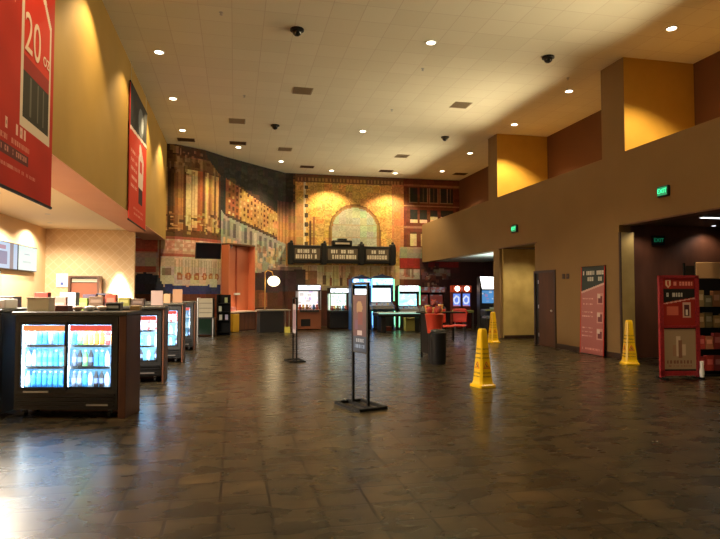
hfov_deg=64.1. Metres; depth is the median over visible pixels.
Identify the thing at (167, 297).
box
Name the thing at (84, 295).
carton
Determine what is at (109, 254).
wall
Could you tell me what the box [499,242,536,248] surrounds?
trim
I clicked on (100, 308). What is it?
bowl
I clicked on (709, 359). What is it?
pack
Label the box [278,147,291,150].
ceiling vent
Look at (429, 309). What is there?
plush toy
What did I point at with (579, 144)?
wall
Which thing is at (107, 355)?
drink bottle
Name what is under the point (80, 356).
drink bottle
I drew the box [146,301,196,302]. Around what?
countertop
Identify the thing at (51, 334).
drink bottle
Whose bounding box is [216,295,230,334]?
rack
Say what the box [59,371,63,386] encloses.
drink bottle
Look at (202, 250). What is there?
television
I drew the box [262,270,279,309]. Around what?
globe lamp
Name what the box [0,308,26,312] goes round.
countertop
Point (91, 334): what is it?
drink bottle
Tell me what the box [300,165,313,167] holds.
ceiling vent
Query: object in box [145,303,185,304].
countertop
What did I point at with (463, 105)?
ceiling vent
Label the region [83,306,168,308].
countertop
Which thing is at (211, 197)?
wall mural
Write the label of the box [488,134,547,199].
wall
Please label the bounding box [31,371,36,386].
drink bottle
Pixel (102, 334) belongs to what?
drink bottle
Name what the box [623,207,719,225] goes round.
trim
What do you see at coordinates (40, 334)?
drink bottle
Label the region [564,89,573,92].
recessed light
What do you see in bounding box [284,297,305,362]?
sign stand
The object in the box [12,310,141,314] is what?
countertop
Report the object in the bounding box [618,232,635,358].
panel
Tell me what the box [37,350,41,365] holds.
drink bottle
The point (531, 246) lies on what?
ceiling
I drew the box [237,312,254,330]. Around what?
base cabinet
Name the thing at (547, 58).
dome
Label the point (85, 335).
drink bottle
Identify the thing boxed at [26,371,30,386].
drink bottle
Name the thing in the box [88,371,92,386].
drink bottle
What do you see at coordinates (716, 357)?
pack
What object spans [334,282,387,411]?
sign stand
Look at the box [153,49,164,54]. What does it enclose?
recessed light
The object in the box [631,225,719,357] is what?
wall
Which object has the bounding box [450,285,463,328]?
game
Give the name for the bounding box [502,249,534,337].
marble panel
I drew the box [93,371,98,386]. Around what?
drink bottle
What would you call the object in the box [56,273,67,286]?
notice sheet
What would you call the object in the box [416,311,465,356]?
table
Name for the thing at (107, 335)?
drink bottle
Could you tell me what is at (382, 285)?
game
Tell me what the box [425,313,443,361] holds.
chair
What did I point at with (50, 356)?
drink bottle
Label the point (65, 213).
ceiling
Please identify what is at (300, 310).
shelf
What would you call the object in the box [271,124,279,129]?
dome
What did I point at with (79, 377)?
drink bottle
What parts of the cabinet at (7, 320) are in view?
post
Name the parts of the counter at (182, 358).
panel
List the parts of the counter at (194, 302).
panel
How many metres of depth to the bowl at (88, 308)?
7.11 m
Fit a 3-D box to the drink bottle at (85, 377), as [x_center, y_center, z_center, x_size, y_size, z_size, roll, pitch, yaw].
[-3.336,1.333,6.979,0.057,0.200,0.054,0,-2,1]
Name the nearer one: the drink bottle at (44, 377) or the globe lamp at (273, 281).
the drink bottle at (44, 377)
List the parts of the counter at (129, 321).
panel, panel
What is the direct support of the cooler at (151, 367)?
on the floor
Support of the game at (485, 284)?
on the floor
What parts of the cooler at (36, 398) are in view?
door, handle, price rail, price rail, door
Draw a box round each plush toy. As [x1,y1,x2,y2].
[426,306,432,312]
[431,299,436,305]
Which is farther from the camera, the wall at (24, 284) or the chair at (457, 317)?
the chair at (457, 317)
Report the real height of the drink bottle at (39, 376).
0.200 m
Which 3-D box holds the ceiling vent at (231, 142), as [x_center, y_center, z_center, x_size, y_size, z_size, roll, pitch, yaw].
[-4.334,-4.479,20.416,0.580,0.020,0.420,0,-2,-12]
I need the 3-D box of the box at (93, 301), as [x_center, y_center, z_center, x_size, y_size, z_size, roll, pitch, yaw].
[-4.458,0.540,9.761,0.220,0.160,0.202,0,-2,-12]
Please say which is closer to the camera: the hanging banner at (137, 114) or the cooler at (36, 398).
the cooler at (36, 398)
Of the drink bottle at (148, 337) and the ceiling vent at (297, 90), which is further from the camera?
the ceiling vent at (297, 90)
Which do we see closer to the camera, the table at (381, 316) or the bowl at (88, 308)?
the bowl at (88, 308)
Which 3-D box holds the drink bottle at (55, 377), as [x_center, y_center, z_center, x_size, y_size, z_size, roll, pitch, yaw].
[-3.695,1.333,6.984,0.057,0.200,0.054,0,-2,1]
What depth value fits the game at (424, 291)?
25.22 m
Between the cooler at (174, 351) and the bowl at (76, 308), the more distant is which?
the cooler at (174, 351)
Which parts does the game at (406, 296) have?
panel, neon trim, control panel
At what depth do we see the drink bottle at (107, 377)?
6.96 m
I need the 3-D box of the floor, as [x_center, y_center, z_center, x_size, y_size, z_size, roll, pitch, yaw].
[2.602,2.010,11.496,22.000,0.100,31.500,0,-2,-12]
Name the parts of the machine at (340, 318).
prize door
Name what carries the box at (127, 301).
on the counter at (164, 376)
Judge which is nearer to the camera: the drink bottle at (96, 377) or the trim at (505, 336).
the drink bottle at (96, 377)
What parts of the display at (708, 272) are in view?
frame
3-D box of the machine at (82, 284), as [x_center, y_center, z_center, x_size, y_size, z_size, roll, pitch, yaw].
[-8.044,0.683,16.842,0.840,0.980,0.400,0,-2,-12]
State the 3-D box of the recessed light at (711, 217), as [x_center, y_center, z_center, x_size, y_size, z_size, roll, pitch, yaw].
[7.265,-1.072,11.824,0.600,0.034,0.120,0,-2,-12]
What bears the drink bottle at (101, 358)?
on the cooler at (36, 398)
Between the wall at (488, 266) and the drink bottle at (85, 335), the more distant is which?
the wall at (488, 266)
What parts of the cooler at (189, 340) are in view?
door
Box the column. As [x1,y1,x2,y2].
[601,57,694,158]
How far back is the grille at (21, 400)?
6.86 m
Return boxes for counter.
[12,310,141,418]
[83,306,168,381]
[145,303,185,362]
[146,301,196,349]
[256,309,290,332]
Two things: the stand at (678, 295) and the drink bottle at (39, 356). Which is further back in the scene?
the stand at (678, 295)
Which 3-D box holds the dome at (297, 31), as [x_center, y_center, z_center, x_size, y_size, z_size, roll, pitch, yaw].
[-1.269,-4.801,11.591,0.280,0.200,0.276,0,-2,-12]
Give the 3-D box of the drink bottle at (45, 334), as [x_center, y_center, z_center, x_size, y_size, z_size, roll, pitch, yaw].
[-3.829,0.819,7.006,0.057,0.200,0.054,0,-2,1]
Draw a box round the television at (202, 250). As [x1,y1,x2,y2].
[195,242,220,258]
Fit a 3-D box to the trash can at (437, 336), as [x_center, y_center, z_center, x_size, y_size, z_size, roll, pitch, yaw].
[1.642,1.618,12.070,0.350,0.730,0.346,0,-2,-12]
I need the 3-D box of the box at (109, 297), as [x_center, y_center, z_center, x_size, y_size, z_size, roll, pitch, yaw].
[-4.234,0.522,9.811,0.160,0.200,0.202,0,-2,-12]
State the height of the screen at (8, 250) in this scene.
0.660 m
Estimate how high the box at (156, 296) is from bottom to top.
0.260 m
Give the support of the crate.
on the floor
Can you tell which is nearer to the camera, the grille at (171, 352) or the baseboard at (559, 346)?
the grille at (171, 352)
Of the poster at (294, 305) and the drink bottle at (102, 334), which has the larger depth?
the poster at (294, 305)
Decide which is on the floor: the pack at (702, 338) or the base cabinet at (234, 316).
the base cabinet at (234, 316)
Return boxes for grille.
[15,394,114,407]
[140,365,158,374]
[168,349,178,356]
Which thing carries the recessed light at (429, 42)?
in the ceiling at (362, 60)
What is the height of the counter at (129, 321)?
1.270 m
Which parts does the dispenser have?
lid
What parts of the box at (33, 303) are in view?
lid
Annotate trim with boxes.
[51,154,164,239]
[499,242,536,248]
[504,335,533,337]
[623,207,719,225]
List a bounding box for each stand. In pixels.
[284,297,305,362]
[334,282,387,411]
[656,275,704,379]
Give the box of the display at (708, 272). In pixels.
[683,262,719,376]
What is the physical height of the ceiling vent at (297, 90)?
0.020 m
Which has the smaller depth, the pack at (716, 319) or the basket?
the basket
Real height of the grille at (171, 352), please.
0.160 m
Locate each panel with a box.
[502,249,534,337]
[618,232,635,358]
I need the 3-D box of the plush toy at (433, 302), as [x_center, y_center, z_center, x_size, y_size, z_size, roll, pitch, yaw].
[1.609,0.726,12.539,0.133,0.150,0.127,0,-2,-12]
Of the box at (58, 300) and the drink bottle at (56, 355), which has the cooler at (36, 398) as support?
the drink bottle at (56, 355)
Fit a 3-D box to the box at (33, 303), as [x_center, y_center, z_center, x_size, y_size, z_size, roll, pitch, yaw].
[-3.943,0.429,7.113,0.260,0.170,0.210,0,-2,-8]
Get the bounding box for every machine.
[60,292,79,305]
[68,276,102,297]
[296,284,320,328]
[327,288,348,327]
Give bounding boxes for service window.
[221,243,256,312]
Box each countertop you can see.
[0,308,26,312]
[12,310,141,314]
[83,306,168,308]
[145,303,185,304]
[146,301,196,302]
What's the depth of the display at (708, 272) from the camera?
10.73 m
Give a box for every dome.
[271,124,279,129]
[290,26,303,36]
[441,136,448,140]
[542,54,554,62]
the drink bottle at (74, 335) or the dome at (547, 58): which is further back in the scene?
the dome at (547, 58)
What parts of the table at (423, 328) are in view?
panel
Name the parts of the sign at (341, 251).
letter panel, letter panel, letter panel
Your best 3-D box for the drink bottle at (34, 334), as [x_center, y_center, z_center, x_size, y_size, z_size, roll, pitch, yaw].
[-3.963,0.819,7.008,0.057,0.200,0.054,0,-2,1]
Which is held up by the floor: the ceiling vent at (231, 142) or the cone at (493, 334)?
the cone at (493, 334)
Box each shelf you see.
[300,310,318,311]
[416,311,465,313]
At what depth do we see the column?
13.12 m
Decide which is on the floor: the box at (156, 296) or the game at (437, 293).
the game at (437, 293)
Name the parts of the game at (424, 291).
control panel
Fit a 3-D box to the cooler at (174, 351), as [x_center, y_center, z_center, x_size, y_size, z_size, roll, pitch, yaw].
[-4.491,1.386,12.410,1.240,1.220,0.432,0,-2,-10]
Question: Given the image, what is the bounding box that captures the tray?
[55,305,72,310]
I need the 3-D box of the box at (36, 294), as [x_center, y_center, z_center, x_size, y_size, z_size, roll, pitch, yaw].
[-5.238,0.589,9.487,0.200,0.420,0.202,1,-2,-13]
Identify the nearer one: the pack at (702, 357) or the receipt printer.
the receipt printer
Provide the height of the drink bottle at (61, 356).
0.200 m
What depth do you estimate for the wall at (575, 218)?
14.22 m
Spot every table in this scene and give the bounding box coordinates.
[373,312,419,332]
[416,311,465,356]
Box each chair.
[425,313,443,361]
[443,309,453,340]
[452,309,466,340]
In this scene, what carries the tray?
on the counter at (129, 321)
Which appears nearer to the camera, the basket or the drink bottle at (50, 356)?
the drink bottle at (50, 356)
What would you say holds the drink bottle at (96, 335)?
on the cooler at (36, 398)
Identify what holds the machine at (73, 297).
on the countertop
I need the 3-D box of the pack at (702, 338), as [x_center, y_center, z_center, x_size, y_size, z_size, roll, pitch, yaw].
[6.209,1.329,10.502,0.140,0.241,0.082,0,-2,-3]
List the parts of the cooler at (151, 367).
price rail, price rail, door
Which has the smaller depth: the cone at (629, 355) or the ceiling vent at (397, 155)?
the cone at (629, 355)
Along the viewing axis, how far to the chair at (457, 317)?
18.37 m
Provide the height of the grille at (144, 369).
0.160 m
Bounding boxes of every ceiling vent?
[177,138,194,141]
[229,118,244,123]
[229,141,245,144]
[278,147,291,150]
[292,87,313,94]
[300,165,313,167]
[395,154,409,157]
[449,102,471,108]
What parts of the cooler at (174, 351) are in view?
door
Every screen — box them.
[0,240,17,269]
[17,244,36,271]
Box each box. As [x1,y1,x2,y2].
[26,297,55,310]
[34,292,50,296]
[55,297,67,305]
[89,297,105,305]
[106,294,117,301]
[118,298,131,305]
[131,299,145,305]
[164,294,170,302]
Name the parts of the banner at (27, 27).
rod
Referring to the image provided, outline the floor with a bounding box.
[0,324,719,538]
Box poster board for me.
[580,265,605,356]
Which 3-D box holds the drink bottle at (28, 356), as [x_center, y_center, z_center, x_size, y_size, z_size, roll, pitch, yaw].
[-4.031,1.079,6.998,0.057,0.200,0.054,0,-2,1]
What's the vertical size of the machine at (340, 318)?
1.670 m
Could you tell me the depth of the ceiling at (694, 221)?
12.83 m
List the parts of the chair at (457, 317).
seat, backrest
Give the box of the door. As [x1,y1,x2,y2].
[533,270,556,347]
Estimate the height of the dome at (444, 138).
0.200 m
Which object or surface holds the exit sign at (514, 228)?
attached to the wall at (575, 218)
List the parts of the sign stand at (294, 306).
post, frame, post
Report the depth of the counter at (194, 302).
15.09 m
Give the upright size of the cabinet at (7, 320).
1.250 m
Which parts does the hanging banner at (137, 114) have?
rod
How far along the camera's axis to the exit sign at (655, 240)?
13.37 m
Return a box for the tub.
[284,327,289,332]
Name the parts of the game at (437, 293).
panel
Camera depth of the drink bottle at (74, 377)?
6.96 m
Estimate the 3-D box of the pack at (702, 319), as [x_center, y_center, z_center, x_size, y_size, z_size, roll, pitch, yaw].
[6.209,0.929,10.517,0.140,0.261,0.082,0,-2,-3]
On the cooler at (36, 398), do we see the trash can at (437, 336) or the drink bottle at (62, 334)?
the drink bottle at (62, 334)
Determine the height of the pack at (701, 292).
0.300 m
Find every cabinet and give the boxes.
[0,308,26,413]
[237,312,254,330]
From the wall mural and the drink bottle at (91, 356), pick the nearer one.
the drink bottle at (91, 356)
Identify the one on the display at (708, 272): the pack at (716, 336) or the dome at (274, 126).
the pack at (716, 336)
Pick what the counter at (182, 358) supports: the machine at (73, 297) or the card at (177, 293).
the card at (177, 293)
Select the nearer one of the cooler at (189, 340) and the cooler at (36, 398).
the cooler at (36, 398)
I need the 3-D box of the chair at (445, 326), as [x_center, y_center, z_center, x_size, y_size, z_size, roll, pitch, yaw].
[2.615,1.722,17.809,0.440,0.980,0.440,1,-3,-32]
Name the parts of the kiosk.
panel, door, panel, panel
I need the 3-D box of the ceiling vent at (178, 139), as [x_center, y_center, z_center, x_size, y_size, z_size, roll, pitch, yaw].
[-6.037,-4.497,19.964,0.580,0.020,0.420,0,-2,-12]
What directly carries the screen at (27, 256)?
attached to the wall at (24, 284)
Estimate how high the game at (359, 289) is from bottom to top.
2.200 m
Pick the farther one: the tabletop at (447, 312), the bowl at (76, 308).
the tabletop at (447, 312)
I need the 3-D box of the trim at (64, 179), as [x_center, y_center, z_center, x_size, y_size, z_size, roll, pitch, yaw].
[-4.432,-1.550,7.393,0.750,0.012,26.200,0,-2,-12]
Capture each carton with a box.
[79,298,88,309]
[83,294,97,297]
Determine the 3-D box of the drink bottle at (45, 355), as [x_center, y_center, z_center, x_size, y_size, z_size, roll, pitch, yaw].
[-3.829,1.079,6.995,0.057,0.200,0.054,0,-2,1]
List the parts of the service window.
post, panel, sill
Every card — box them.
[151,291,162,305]
[173,289,181,302]
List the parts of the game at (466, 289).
leg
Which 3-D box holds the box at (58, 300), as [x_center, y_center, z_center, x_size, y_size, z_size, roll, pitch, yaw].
[-5.449,0.664,10.360,0.300,0.340,0.302,1,-2,-21]
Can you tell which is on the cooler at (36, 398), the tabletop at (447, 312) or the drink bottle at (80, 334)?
the drink bottle at (80, 334)
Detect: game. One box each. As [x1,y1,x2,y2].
[349,275,372,330]
[370,274,394,329]
[396,285,419,329]
[418,287,430,311]
[429,287,446,324]
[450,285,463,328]
[461,285,473,328]
[477,276,493,332]
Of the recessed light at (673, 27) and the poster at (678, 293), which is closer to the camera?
the poster at (678, 293)
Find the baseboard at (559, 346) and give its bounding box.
[536,340,620,358]
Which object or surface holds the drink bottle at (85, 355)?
on the cooler at (36, 398)
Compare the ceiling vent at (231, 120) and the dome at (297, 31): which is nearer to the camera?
the dome at (297, 31)
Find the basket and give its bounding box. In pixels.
[130,305,141,310]
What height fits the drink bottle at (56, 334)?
0.200 m
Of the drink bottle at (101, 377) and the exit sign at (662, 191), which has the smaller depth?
the drink bottle at (101, 377)
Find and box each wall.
[0,213,45,307]
[45,229,135,298]
[52,0,166,239]
[177,144,483,323]
[422,117,719,352]
[459,51,719,210]
[484,261,492,276]
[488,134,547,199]
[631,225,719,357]
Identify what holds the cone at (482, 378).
on the floor
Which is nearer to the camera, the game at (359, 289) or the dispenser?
the dispenser
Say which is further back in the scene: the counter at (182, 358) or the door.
the door
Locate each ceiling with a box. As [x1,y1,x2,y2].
[0,187,124,229]
[102,0,719,180]
[441,248,531,261]
[518,245,534,248]
[644,212,719,227]
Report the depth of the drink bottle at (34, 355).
6.98 m
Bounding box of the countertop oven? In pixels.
[0,296,21,307]
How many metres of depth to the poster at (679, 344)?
10.06 m
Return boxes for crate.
[404,318,414,330]
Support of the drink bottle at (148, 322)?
on the cooler at (151, 367)
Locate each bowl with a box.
[72,306,82,310]
[85,306,94,310]
[97,306,106,310]
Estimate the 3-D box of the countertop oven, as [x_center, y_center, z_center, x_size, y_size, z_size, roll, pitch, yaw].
[-5.181,0.575,8.374,0.340,0.360,0.342,0,-2,-11]
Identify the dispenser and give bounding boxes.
[105,302,123,310]
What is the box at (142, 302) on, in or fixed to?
on the counter at (164, 376)
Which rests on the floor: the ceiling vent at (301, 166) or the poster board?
the poster board
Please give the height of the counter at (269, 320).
0.850 m
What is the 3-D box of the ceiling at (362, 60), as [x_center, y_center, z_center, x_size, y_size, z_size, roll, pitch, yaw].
[1.478,-4.894,11.527,13.500,0.100,31.500,0,-2,-12]
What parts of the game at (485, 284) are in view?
seat, control panel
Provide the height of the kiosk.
1.320 m
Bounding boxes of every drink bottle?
[26,350,31,365]
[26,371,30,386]
[27,331,31,343]
[31,350,36,365]
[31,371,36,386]
[32,331,36,343]
[37,331,42,343]
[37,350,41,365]
[37,371,41,386]
[42,350,47,365]
[42,371,46,386]
[43,331,47,343]
[48,331,53,343]
[48,350,52,365]
[48,371,52,386]
[53,350,58,365]
[53,371,57,386]
[54,331,58,343]
[59,331,64,343]
[59,350,63,365]
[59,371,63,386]
[71,371,76,386]
[72,331,77,343]
[72,350,76,365]
[77,350,82,365]
[77,371,81,386]
[78,331,82,343]
[82,371,87,386]
[83,331,87,343]
[83,350,87,365]
[88,350,93,365]
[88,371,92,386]
[89,331,93,343]
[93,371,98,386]
[94,331,98,343]
[94,350,98,365]
[99,350,104,365]
[99,371,103,386]
[100,331,104,343]
[105,331,109,343]
[105,350,109,365]
[105,371,109,386]
[147,320,150,329]
[147,334,150,344]
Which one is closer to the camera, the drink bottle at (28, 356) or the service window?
the drink bottle at (28, 356)
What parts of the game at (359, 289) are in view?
panel, panel, neon trim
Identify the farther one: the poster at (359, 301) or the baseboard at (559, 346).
the baseboard at (559, 346)
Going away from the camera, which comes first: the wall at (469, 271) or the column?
the column
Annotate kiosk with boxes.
[197,298,214,336]
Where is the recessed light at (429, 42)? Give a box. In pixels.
[425,40,436,44]
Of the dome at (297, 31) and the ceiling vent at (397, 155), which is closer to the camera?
the dome at (297, 31)
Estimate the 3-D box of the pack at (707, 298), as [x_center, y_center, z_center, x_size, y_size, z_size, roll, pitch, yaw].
[6.364,0.577,10.540,0.140,0.206,0.082,0,-2,-3]
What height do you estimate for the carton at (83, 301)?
0.300 m
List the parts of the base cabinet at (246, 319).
door, door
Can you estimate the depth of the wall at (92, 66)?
10.24 m
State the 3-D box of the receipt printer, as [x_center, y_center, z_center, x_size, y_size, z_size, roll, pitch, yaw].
[-4.533,0.425,7.140,0.420,0.120,0.263,0,-2,1]
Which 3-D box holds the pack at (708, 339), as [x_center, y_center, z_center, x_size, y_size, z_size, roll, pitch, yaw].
[6.364,1.334,10.510,0.140,0.230,0.082,0,-2,-3]
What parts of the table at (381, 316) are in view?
leg, rail, leg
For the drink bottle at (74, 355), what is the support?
on the cooler at (36, 398)
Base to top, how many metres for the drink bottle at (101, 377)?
0.200 m
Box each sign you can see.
[287,238,395,264]
[511,225,517,232]
[651,236,664,244]
[657,185,669,197]
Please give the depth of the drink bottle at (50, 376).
6.97 m
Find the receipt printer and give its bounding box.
[0,299,17,308]
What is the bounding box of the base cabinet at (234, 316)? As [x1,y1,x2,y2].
[231,313,239,331]
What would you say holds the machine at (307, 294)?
on the floor
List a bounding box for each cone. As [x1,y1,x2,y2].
[470,328,495,388]
[488,312,499,342]
[620,320,639,364]
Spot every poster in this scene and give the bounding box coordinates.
[293,304,295,332]
[353,295,365,352]
[663,278,694,325]
[664,329,695,368]
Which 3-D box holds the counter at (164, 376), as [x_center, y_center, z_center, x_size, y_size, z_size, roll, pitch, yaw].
[-3.963,1.254,9.730,1.330,1.270,0.480,0,-2,-10]
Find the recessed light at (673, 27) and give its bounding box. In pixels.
[665,25,678,31]
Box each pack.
[699,290,703,306]
[700,313,704,327]
[700,335,704,348]
[701,356,705,370]
[702,312,712,327]
[703,355,713,370]
[704,295,711,306]
[705,336,712,348]
[710,291,719,306]
[711,333,719,348]
[713,315,719,327]
[714,355,719,370]
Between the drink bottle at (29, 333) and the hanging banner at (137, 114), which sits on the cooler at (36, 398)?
the drink bottle at (29, 333)
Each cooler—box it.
[14,315,119,416]
[83,309,162,381]
[145,305,181,361]
[185,303,193,349]
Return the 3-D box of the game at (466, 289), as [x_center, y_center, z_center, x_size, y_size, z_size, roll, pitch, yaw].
[4.490,1.566,24.182,0.420,1.800,0.950,0,-2,-2]
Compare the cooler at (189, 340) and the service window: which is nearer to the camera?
the cooler at (189, 340)
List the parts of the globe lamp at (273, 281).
lamp shade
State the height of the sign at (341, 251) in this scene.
1.160 m
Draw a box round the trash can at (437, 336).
[430,329,446,364]
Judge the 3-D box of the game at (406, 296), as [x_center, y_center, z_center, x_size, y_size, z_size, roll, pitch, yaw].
[1.978,1.545,23.641,0.900,1.800,0.850,0,-2,-6]
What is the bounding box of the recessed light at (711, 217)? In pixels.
[699,216,719,218]
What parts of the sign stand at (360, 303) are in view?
post, frame, post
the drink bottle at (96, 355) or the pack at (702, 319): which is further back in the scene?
the pack at (702, 319)
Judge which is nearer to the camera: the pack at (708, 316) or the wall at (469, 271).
the pack at (708, 316)
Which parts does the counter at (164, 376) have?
panel, panel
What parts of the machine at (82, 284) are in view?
panel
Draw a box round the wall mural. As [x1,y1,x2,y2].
[135,144,459,331]
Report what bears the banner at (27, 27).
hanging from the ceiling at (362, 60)
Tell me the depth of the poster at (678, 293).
10.09 m
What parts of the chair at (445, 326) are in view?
backrest, seat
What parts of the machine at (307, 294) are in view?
prize door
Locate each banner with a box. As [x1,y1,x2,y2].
[0,0,54,209]
[127,61,146,230]
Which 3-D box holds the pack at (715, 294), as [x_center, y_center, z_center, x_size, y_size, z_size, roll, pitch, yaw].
[6.519,0.535,10.551,0.140,0.290,0.082,0,-2,-3]
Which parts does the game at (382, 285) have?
control panel, panel, neon trim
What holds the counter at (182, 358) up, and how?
on the floor
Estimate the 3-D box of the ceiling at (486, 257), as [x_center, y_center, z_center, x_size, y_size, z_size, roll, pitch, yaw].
[6.079,-0.567,23.390,4.200,0.100,7.950,0,-2,-12]
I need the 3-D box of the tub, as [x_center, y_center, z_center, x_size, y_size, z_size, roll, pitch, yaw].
[-2.734,2.263,21.590,0.200,0.200,0.200,0,-2,-12]

